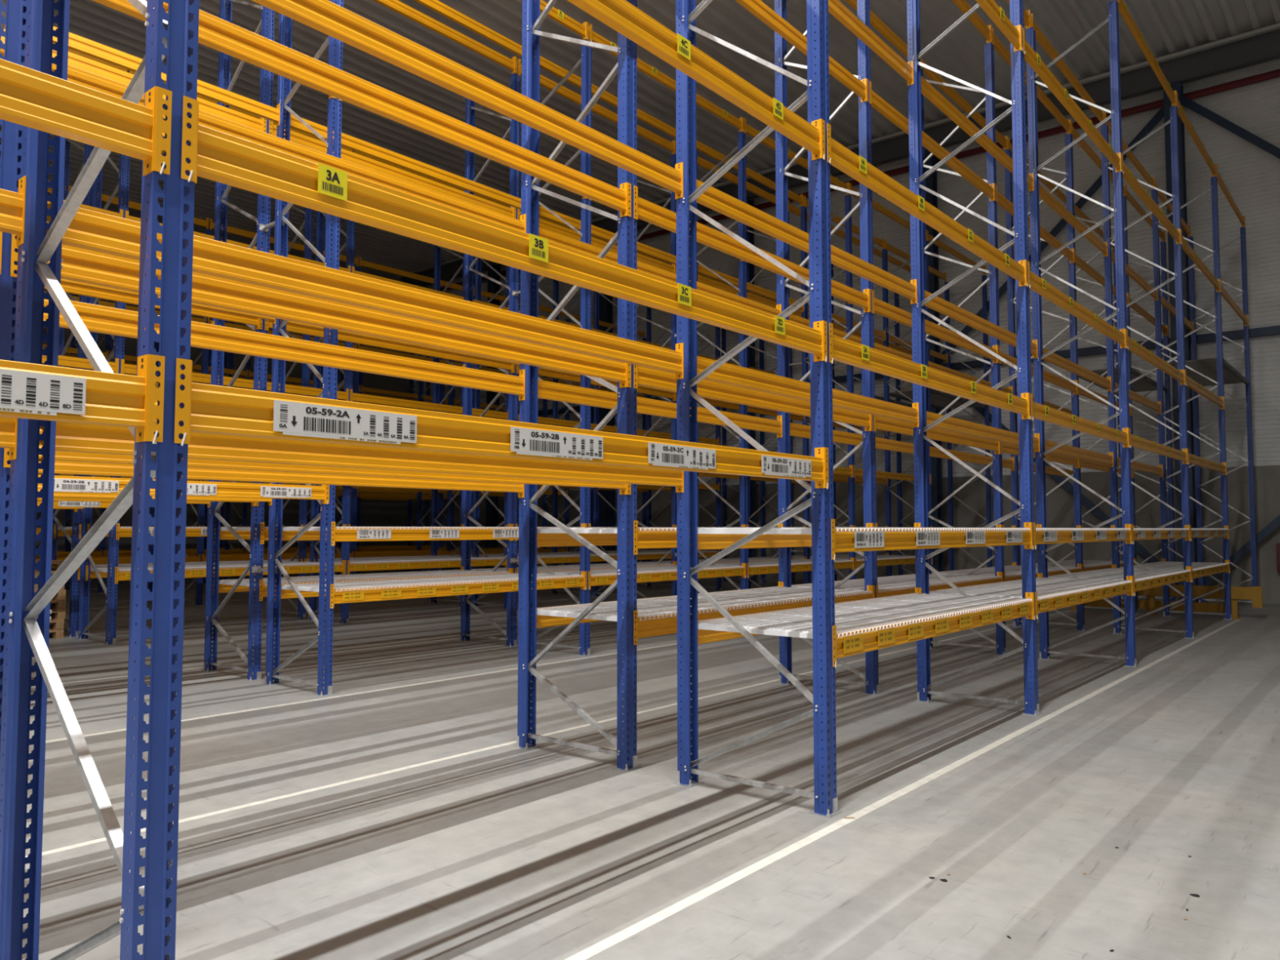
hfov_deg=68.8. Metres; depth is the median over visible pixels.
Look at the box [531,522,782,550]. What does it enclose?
beam
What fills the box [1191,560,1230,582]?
beam
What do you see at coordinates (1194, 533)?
beam
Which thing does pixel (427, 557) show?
deck
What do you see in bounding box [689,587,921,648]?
beam
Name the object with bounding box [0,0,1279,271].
ceiling
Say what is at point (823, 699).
frame
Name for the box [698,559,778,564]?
beam
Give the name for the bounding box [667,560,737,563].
deck
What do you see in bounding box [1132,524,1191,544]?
beam
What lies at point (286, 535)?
beam
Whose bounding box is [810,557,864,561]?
deck
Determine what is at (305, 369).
frame
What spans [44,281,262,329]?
beam
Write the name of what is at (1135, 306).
beam
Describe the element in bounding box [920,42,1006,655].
frame
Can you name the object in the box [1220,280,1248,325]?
beam
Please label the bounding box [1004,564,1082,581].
beam
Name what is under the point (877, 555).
deck
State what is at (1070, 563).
deck
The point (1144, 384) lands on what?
panel
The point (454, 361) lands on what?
frame
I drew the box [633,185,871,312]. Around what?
beam
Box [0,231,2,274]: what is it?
beam
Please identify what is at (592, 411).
frame
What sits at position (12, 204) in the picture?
beam
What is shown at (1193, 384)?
beam
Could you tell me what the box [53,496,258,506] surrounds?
beam
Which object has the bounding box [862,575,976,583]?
deck
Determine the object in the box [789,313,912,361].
beam
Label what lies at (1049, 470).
beam
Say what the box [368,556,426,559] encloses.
deck
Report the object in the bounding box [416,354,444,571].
frame
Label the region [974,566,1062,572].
deck
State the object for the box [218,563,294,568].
deck
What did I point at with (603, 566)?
deck
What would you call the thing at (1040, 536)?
beam
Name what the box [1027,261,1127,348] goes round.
beam
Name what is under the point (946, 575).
deck
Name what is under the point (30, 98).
beam
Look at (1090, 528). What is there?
deck
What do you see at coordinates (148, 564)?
deck
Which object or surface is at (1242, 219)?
beam
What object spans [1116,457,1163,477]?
beam
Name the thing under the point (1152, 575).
deck
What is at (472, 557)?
deck
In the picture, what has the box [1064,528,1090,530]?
deck
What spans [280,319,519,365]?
beam
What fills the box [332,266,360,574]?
frame
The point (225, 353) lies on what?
frame
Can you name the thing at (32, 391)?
beam
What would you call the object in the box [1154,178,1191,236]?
beam
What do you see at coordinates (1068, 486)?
diagonal brace
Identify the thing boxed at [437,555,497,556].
deck
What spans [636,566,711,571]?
deck
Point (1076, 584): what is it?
deck
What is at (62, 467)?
beam
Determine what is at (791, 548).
spacer
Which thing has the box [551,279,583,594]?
frame
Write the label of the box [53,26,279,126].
beam
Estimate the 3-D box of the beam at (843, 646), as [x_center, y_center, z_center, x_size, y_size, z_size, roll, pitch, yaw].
[2.277,1.039,6.839,0.073,0.242,3.713,-2,-4,40]
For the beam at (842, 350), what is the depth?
6.51 m
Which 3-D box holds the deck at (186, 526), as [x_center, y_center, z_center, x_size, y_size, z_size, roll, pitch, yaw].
[-6.951,0.758,14.682,1.091,0.042,0.916,-2,-4,40]
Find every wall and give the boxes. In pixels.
[35,191,409,580]
[411,57,1279,604]
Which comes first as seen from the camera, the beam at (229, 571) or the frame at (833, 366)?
the beam at (229, 571)
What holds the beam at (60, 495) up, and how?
attached to the frame at (271, 673)
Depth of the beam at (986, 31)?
12.14 m
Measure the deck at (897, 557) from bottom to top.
0.042 m
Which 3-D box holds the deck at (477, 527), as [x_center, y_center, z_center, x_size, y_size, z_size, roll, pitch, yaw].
[-2.004,0.593,11.377,1.091,0.042,0.916,-2,-4,40]
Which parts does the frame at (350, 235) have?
foot plate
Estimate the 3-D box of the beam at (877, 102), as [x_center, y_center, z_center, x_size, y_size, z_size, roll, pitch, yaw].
[3.509,-3.889,10.997,0.066,0.235,3.713,-2,-4,40]
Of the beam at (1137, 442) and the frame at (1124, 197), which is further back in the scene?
the frame at (1124, 197)
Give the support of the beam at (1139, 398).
attached to the frame at (1218, 317)
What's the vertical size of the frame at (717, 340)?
8.125 m
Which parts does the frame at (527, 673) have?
foot plate, foot plate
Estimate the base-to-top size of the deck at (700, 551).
0.042 m
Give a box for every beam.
[0,28,266,133]
[0,42,526,232]
[0,58,172,176]
[0,175,26,247]
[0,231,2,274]
[0,354,164,444]
[0,417,17,460]
[3,429,631,494]
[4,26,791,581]
[10,233,631,387]
[37,475,329,504]
[37,497,210,507]
[37,500,111,507]
[38,420,684,492]
[38,460,524,497]
[43,298,524,400]
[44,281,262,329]
[46,187,683,379]
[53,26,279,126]
[53,483,272,505]
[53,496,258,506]
[60,278,275,324]
[92,0,631,217]
[115,523,346,539]
[115,560,346,583]
[173,358,828,488]
[181,95,827,362]
[213,523,464,542]
[213,566,463,595]
[251,0,683,199]
[258,568,513,600]
[260,522,514,543]
[264,319,515,373]
[268,120,515,218]
[274,580,378,601]
[275,523,326,544]
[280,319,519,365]
[284,111,520,209]
[329,571,586,608]
[331,521,586,546]
[347,555,506,573]
[373,0,517,73]
[396,22,1279,286]
[413,0,522,57]
[509,555,623,565]
[515,560,676,573]
[516,364,676,400]
[517,57,675,154]
[517,208,676,274]
[520,0,588,39]
[530,581,783,631]
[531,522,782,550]
[532,372,782,437]
[533,219,781,315]
[534,50,689,148]
[538,205,690,266]
[540,367,676,394]
[567,0,825,160]
[588,23,743,132]
[588,523,746,527]
[588,563,746,590]
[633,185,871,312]
[633,364,872,431]
[633,520,874,555]
[633,585,875,644]
[688,155,776,204]
[688,168,917,304]
[688,346,919,427]
[689,399,777,417]
[689,521,920,553]
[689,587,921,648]
[696,140,803,206]
[697,264,804,311]
[697,274,776,308]
[698,471,742,479]
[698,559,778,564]
[702,396,804,418]
[735,0,868,102]
[742,118,849,194]
[746,557,854,577]
[750,475,811,484]
[787,200,860,247]
[789,305,861,337]
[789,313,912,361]
[790,414,862,431]
[790,422,913,453]
[790,479,862,484]
[801,195,884,248]
[808,304,885,340]
[826,123,1027,286]
[828,0,913,85]
[829,322,1031,419]
[831,519,1033,560]
[832,421,886,433]
[832,591,1035,667]
[833,465,853,477]
[833,473,887,485]
[844,0,907,57]
[848,182,927,239]
[853,465,931,484]
[854,556,932,569]
[869,80,995,201]
[871,289,999,363]
[872,247,911,272]
[873,414,1000,453]
[874,337,911,355]
[875,523,1002,527]
[875,572,1003,597]
[883,239,946,281]
[888,334,947,362]
[920,57,1007,150]
[920,75,1034,191]
[924,289,1037,358]
[926,230,986,275]
[926,411,1039,452]
[928,360,1013,395]
[929,446,1014,471]
[942,573,1042,594]
[951,0,992,43]
[975,0,1022,52]
[991,26,1071,133]
[995,184,1075,262]
[999,346,1078,394]
[1000,441,1079,468]
[1002,524,1081,528]
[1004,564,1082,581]
[1005,0,1030,29]
[1007,137,1066,208]
[1016,391,1071,414]
[1017,461,1073,476]
[1022,27,1122,172]
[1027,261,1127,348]
[1030,13,1104,122]
[1031,393,1129,448]
[1033,522,1132,548]
[1035,575,1133,619]
[1039,184,1107,256]
[1042,347,1111,391]
[1044,440,1113,466]
[1071,120,1125,195]
[1074,204,1115,249]
[1075,249,1128,304]
[1078,380,1132,416]
[1080,457,1133,478]
[1082,558,1136,571]
[1104,111,1154,189]
[1111,250,1157,300]
[1115,382,1161,413]
[1116,0,1177,106]
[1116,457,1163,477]
[1121,154,1181,244]
[1125,184,1165,241]
[1126,329,1186,385]
[1128,293,1168,335]
[1129,428,1188,464]
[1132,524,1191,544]
[1133,566,1191,595]
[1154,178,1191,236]
[1160,295,1193,332]
[1176,93,1217,177]
[1181,230,1221,292]
[1185,369,1224,408]
[1187,448,1226,475]
[1190,524,1229,541]
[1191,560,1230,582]
[1216,164,1245,226]
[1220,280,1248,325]
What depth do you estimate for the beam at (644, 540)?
6.63 m
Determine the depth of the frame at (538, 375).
29.63 m
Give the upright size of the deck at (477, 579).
0.042 m
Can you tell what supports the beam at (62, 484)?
attached to the frame
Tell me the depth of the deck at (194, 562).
16.17 m
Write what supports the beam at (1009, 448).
attached to the frame at (1000, 642)
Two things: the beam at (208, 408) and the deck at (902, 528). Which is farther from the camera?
the deck at (902, 528)
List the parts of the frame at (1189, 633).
foot plate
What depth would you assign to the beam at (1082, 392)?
16.05 m
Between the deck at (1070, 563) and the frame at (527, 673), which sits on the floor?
the frame at (527, 673)
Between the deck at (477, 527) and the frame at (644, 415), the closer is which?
the deck at (477, 527)
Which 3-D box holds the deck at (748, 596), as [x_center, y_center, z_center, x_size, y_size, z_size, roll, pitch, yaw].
[1.012,1.074,8.522,1.091,0.042,0.916,-2,-4,40]
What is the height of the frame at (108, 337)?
8.125 m
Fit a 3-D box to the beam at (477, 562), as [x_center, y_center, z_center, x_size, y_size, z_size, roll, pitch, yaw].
[-3.878,1.575,17.549,0.066,0.235,3.713,-2,-4,40]
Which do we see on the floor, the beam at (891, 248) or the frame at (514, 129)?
the frame at (514, 129)
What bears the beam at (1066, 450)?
attached to the frame at (1189, 633)
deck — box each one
[57,526,75,529]
[89,566,153,573]
[90,564,131,568]
[120,563,199,566]
[185,561,249,564]
[185,564,241,569]
[186,526,207,528]
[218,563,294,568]
[218,577,335,586]
[219,526,268,530]
[222,560,298,563]
[275,561,342,566]
[280,581,408,591]
[281,558,341,562]
[282,526,408,530]
[293,574,399,582]
[318,560,394,564]
[324,557,389,560]
[353,572,457,577]
[357,577,475,586]
[362,559,433,563]
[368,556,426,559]
[403,555,461,558]
[406,557,461,561]
[408,526,474,528]
[409,569,508,575]
[422,575,518,583]
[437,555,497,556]
[437,556,503,559]
[471,553,518,555]
[471,567,561,572]
[474,526,519,528]
[475,573,582,579]
[480,555,542,559]
[500,553,555,555]
[516,555,572,557]
[517,565,603,570]
[536,601,714,621]
[537,527,676,533]
[537,552,579,554]
[537,569,617,576]
[544,554,595,556]
[557,551,610,553]
[562,564,639,568]
[571,553,617,555]
[590,568,674,573]
[600,563,674,566]
[604,552,653,555]
[610,595,776,612]
[636,560,702,564]
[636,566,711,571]
[637,549,670,551]
[637,551,671,554]
[657,564,744,569]
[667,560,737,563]
[675,590,812,604]
[697,527,901,533]
[697,612,902,638]
[698,558,763,561]
[700,551,718,552]
[710,562,777,567]
[720,557,778,560]
[726,561,804,564]
[731,586,872,597]
[753,556,812,559]
[757,560,812,564]
[764,605,954,625]
[791,559,851,562]
[791,582,915,592]
[792,554,848,557]
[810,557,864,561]
[834,578,947,586]
[835,598,997,615]
[836,556,896,559]
[857,555,914,559]
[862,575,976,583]
[875,592,1031,607]
[876,555,915,557]
[894,573,999,580]
[897,527,953,531]
[928,587,1066,599]
[931,570,1022,577]
[949,527,995,531]
[952,568,1037,573]
[959,583,1091,594]
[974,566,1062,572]
[988,580,1113,590]
[992,527,1030,530]
[1004,564,1079,569]
[1016,577,1131,586]
[1020,563,1097,568]
[1035,527,1065,530]
[1047,561,1111,566]
[1048,560,1123,564]
[1048,573,1151,582]
[1063,571,1165,578]
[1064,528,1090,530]
[1065,559,1123,562]
[1081,569,1178,576]
[1089,528,1111,530]
[1098,567,1191,573]
[1111,528,1130,530]
[1120,565,1202,570]
[1133,528,1149,530]
[1133,564,1212,568]
[1143,562,1221,567]
[1152,561,1229,565]
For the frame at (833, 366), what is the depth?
22.39 m
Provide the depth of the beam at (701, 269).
17.18 m
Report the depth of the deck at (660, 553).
23.42 m
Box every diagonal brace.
[940,105,1164,364]
[962,397,1177,584]
[1183,97,1279,159]
[1204,515,1279,586]
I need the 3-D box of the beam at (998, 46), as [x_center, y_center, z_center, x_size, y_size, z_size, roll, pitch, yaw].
[5.900,-5.891,13.988,0.066,0.235,3.713,-2,-4,40]
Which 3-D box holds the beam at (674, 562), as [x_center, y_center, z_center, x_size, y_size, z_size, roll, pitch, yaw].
[-0.579,1.422,14.466,0.066,0.235,3.713,-2,-4,40]
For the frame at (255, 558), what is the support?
on the floor
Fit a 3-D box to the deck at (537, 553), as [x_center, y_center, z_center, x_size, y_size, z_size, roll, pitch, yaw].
[-2.092,1.795,22.706,1.091,0.042,0.916,-2,-4,40]
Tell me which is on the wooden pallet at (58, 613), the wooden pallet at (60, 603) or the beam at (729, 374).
the wooden pallet at (60, 603)
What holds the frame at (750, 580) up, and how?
on the floor
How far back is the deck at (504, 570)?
13.72 m
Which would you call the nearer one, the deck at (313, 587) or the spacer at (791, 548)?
the deck at (313, 587)
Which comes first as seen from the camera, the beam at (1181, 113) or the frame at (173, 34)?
the frame at (173, 34)
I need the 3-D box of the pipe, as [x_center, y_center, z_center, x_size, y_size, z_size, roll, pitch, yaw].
[4.865,-8.477,27.885,38.500,0.170,0.162,-2,-4,40]
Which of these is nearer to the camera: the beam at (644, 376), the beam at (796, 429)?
the beam at (644, 376)
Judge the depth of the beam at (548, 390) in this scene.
8.24 m
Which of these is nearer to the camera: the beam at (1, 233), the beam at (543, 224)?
the beam at (1, 233)
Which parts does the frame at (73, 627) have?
foot plate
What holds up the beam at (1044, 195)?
attached to the frame at (1189, 633)
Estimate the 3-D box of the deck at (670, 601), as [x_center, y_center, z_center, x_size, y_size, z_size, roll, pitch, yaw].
[0.437,1.038,7.830,1.091,0.042,0.916,-2,-4,40]
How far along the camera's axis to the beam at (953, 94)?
14.42 m
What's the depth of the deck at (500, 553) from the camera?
21.95 m
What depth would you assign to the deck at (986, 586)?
9.67 m
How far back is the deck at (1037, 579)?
11.03 m
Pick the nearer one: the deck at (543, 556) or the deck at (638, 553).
the deck at (543, 556)
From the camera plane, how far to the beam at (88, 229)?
4.24 m
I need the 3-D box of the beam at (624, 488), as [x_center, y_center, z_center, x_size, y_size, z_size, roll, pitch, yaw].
[-1.272,-0.090,5.026,0.066,0.235,3.713,-2,-4,40]
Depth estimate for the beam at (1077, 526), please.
15.04 m
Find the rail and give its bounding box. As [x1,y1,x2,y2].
[498,324,1279,419]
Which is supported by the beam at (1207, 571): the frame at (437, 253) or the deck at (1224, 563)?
the deck at (1224, 563)
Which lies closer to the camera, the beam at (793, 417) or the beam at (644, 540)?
the beam at (644, 540)
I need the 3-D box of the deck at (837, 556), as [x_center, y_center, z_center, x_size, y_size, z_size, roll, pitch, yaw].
[4.096,1.708,20.895,1.091,0.042,0.916,-2,-4,40]
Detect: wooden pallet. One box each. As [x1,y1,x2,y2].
[34,584,64,591]
[34,587,66,599]
[35,559,63,571]
[35,569,55,577]
[35,608,65,619]
[48,627,63,639]
[49,599,66,608]
[49,617,63,629]
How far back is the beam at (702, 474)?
18.73 m
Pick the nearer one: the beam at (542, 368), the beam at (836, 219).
the beam at (542, 368)
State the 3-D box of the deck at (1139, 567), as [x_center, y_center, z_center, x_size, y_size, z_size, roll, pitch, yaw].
[8.190,1.400,14.764,1.091,0.042,0.916,-2,-4,40]
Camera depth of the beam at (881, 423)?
10.74 m
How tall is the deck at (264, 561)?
0.042 m
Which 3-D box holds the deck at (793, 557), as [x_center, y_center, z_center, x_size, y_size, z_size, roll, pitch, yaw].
[2.946,1.636,19.510,1.091,0.042,0.916,-2,-4,40]
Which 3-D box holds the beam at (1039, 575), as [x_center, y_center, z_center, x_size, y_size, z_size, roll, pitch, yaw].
[3.880,1.220,10.370,0.066,0.235,3.713,-2,-4,40]
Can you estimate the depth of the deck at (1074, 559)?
17.97 m
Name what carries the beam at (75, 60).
attached to the frame
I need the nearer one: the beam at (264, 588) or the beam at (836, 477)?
the beam at (264, 588)
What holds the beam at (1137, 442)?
attached to the frame at (1189, 633)
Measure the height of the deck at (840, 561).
0.042 m
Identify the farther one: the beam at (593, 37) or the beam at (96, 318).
the beam at (593, 37)
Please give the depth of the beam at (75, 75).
5.77 m
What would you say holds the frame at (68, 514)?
on the floor
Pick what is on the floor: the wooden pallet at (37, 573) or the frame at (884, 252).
the frame at (884, 252)
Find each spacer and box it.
[251,565,277,573]
[258,219,284,231]
[510,557,518,563]
[511,290,520,296]
[789,362,801,367]
[791,548,803,552]
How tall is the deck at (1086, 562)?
0.042 m
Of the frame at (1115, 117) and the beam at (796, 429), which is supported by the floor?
the frame at (1115, 117)
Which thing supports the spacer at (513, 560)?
attached to the frame at (585, 61)
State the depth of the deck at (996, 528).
7.88 m
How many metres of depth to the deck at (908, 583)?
10.66 m
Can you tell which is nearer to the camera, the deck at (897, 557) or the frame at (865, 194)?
the frame at (865, 194)
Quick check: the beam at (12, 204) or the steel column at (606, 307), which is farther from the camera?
the steel column at (606, 307)
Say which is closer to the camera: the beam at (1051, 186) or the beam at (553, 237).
the beam at (553, 237)
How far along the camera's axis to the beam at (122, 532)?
13.65 m
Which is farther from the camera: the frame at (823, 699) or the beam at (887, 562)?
the beam at (887, 562)
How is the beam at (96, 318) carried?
attached to the frame at (12, 12)
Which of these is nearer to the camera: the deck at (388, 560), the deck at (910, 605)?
the deck at (910, 605)
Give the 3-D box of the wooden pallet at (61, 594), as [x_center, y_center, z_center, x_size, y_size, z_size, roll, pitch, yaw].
[-9.317,1.717,14.070,1.200,0.144,0.800,-2,-4,40]
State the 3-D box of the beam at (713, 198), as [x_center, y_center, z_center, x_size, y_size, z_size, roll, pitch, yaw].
[1.490,-1.896,7.646,0.066,0.235,3.713,-2,-4,40]
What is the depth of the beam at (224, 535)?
11.00 m
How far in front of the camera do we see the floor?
5.60 m
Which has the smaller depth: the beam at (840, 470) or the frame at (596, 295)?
the beam at (840, 470)
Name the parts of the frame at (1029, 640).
foot plate, foot plate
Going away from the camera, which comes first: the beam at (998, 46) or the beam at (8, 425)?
the beam at (8, 425)
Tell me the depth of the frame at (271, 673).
9.57 m
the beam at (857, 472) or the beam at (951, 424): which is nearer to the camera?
the beam at (951, 424)
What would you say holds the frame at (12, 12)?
on the floor
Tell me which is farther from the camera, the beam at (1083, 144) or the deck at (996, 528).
the beam at (1083, 144)
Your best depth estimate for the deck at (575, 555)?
21.22 m
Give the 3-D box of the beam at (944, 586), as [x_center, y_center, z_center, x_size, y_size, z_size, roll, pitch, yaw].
[3.509,1.239,10.729,0.066,0.235,3.713,-2,-4,40]
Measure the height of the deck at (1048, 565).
0.042 m
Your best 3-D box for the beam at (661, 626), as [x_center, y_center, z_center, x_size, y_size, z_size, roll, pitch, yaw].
[1.119,1.088,7.851,0.066,0.235,3.713,-2,-4,40]
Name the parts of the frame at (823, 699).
foot plate, foot plate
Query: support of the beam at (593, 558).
attached to the frame at (476, 548)
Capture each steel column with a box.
[484,264,500,568]
[598,293,613,564]
[738,195,758,583]
[924,148,943,571]
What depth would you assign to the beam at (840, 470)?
17.72 m
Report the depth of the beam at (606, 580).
13.33 m
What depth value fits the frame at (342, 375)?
29.88 m
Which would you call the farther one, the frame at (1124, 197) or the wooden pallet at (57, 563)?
the frame at (1124, 197)
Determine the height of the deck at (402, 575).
0.042 m
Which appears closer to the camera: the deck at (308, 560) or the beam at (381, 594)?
the beam at (381, 594)
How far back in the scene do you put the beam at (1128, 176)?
12.71 m
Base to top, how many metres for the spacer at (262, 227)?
0.070 m
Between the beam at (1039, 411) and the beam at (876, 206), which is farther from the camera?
the beam at (876, 206)
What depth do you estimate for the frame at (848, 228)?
18.19 m
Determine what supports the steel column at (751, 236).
on the floor
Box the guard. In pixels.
[1069,584,1262,619]
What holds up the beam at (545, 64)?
attached to the frame at (744, 513)
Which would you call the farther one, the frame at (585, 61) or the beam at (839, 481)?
the beam at (839, 481)
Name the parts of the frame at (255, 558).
foot plate, foot plate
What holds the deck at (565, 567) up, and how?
on the beam at (674, 562)
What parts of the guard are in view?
post, rail, post, rail, post, plate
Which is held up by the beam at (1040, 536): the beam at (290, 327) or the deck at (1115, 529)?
the deck at (1115, 529)
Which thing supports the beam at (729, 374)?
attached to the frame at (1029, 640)
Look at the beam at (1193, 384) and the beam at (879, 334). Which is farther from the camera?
the beam at (879, 334)
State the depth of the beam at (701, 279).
17.46 m
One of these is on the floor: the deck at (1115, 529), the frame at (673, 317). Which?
the frame at (673, 317)
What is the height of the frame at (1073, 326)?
8.125 m
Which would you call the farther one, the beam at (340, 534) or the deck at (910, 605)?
the beam at (340, 534)
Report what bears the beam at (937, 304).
attached to the frame at (1029, 640)
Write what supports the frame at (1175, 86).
on the floor
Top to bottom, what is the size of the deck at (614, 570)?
0.042 m
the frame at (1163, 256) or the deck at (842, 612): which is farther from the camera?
the frame at (1163, 256)
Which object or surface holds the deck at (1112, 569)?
on the beam at (1142, 584)
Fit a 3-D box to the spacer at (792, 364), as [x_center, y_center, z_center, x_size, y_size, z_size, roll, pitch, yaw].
[3.145,-2.340,18.852,0.348,0.070,0.100,-2,-4,40]
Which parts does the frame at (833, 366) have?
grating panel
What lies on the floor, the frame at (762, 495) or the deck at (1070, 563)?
the frame at (762, 495)
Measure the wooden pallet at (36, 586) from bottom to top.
0.144 m
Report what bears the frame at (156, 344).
on the floor
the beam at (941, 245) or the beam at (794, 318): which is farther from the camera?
the beam at (941, 245)
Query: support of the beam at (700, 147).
attached to the frame at (744, 513)
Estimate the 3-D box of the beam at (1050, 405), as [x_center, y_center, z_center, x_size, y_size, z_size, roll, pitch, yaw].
[7.503,-1.389,17.294,0.073,0.242,3.713,-2,-4,40]
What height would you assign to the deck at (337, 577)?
0.042 m
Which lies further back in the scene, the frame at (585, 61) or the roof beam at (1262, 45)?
the roof beam at (1262, 45)
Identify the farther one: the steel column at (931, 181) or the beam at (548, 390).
the steel column at (931, 181)
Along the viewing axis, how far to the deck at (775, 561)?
17.18 m
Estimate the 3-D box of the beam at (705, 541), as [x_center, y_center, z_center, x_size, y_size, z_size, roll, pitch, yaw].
[1.490,0.454,7.524,0.066,0.235,3.713,-2,-4,40]
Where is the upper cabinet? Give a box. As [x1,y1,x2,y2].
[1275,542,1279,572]
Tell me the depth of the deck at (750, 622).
6.00 m
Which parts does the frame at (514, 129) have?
foot plate, foot plate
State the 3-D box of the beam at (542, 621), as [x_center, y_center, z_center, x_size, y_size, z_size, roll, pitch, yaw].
[0.331,1.126,8.503,0.073,0.242,3.713,-2,-4,40]
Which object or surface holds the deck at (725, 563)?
on the beam at (803, 567)
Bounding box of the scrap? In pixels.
[1189,893,1199,897]
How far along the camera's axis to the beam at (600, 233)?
14.11 m
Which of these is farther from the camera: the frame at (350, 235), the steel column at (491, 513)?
the steel column at (491, 513)
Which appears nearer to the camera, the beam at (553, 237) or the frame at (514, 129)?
the beam at (553, 237)
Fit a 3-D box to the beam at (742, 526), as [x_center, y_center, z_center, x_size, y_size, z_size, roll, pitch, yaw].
[0.496,0.761,13.582,0.073,0.242,3.713,-2,-4,40]
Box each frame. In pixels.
[0,0,26,749]
[0,0,199,959]
[50,137,93,637]
[64,293,81,589]
[77,146,129,644]
[85,297,112,593]
[147,308,159,591]
[178,229,211,605]
[201,0,275,680]
[203,317,228,582]
[223,321,250,579]
[262,0,343,696]
[274,200,312,618]
[298,335,323,576]
[306,210,355,624]
[314,340,338,575]
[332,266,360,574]
[337,341,363,574]
[407,352,431,572]
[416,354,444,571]
[430,244,469,605]
[431,360,455,569]
[446,295,475,570]
[459,73,519,647]
[471,256,510,609]
[513,0,640,771]
[517,375,538,527]
[531,40,591,656]
[542,318,569,566]
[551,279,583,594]
[590,384,615,564]
[592,290,623,596]
[622,337,646,561]
[636,154,676,598]
[646,306,671,586]
[672,0,842,818]
[689,132,748,593]
[689,325,721,591]
[721,328,740,581]
[746,211,792,588]
[759,338,794,584]
[774,0,881,695]
[800,194,856,583]
[831,263,863,581]
[881,240,933,576]
[893,292,914,575]
[906,0,1042,715]
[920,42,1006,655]
[944,275,992,570]
[1004,133,1085,631]
[1026,0,1138,666]
[1075,195,1138,614]
[1100,105,1195,638]
[1112,240,1176,601]
[1151,176,1232,619]
[1163,80,1199,602]
[1187,226,1257,602]
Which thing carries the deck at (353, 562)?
on the beam at (477, 562)
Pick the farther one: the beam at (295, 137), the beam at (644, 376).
the beam at (295, 137)
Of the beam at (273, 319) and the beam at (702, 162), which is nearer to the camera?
the beam at (273, 319)
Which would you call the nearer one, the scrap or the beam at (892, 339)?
the scrap
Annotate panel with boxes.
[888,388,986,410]
[1078,368,1168,395]
[1168,357,1249,386]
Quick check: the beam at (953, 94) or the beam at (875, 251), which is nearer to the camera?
the beam at (953, 94)
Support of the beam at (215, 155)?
attached to the frame at (173, 34)
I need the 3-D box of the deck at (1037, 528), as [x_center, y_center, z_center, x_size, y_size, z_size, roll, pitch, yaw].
[3.408,0.483,9.039,1.091,0.042,0.916,-2,-4,40]
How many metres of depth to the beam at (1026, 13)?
12.09 m
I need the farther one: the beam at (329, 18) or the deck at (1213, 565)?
the deck at (1213, 565)
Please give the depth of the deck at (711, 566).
14.74 m
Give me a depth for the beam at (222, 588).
10.95 m
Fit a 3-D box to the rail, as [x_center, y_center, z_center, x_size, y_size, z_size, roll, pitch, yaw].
[4.929,-2.866,27.669,38.500,0.170,0.200,-2,-4,40]
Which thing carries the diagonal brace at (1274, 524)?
attached to the rail
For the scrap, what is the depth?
4.15 m
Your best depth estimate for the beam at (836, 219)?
20.59 m
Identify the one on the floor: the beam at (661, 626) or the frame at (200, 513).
the frame at (200, 513)
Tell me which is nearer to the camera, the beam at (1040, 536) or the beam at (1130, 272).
the beam at (1040, 536)
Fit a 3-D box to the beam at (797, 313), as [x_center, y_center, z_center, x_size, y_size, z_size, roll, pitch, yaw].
[4.203,-3.405,20.491,0.066,0.235,3.713,-2,-4,40]
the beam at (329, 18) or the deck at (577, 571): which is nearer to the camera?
the beam at (329, 18)
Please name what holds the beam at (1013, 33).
attached to the frame at (1029, 640)
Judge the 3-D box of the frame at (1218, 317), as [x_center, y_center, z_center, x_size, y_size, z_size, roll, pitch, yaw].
[10.250,-1.527,17.404,1.114,8.125,0.150,-2,-4,40]
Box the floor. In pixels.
[22,568,1279,959]
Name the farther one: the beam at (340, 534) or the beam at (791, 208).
the beam at (791, 208)
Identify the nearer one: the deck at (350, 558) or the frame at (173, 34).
the frame at (173, 34)
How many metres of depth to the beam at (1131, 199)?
19.39 m
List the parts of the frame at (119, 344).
foot plate, foot plate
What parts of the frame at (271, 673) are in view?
foot plate, foot plate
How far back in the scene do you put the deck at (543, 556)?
20.22 m
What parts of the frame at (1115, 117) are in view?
foot plate, foot plate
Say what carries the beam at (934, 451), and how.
attached to the frame at (1073, 326)
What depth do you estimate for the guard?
17.26 m
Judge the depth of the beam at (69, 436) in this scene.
4.19 m
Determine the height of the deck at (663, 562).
0.042 m
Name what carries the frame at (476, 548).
on the floor
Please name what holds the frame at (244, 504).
on the floor
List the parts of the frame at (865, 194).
foot plate, foot plate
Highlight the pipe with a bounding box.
[432,69,1279,291]
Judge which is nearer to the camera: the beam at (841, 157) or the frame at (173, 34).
the frame at (173, 34)
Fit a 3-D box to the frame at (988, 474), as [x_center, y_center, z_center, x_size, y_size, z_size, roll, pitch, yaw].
[8.469,-1.176,24.114,1.114,8.125,0.150,-2,-4,40]
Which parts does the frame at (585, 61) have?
foot plate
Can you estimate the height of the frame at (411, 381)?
8.125 m
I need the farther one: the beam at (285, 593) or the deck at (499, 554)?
the deck at (499, 554)
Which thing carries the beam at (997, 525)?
attached to the frame at (865, 194)

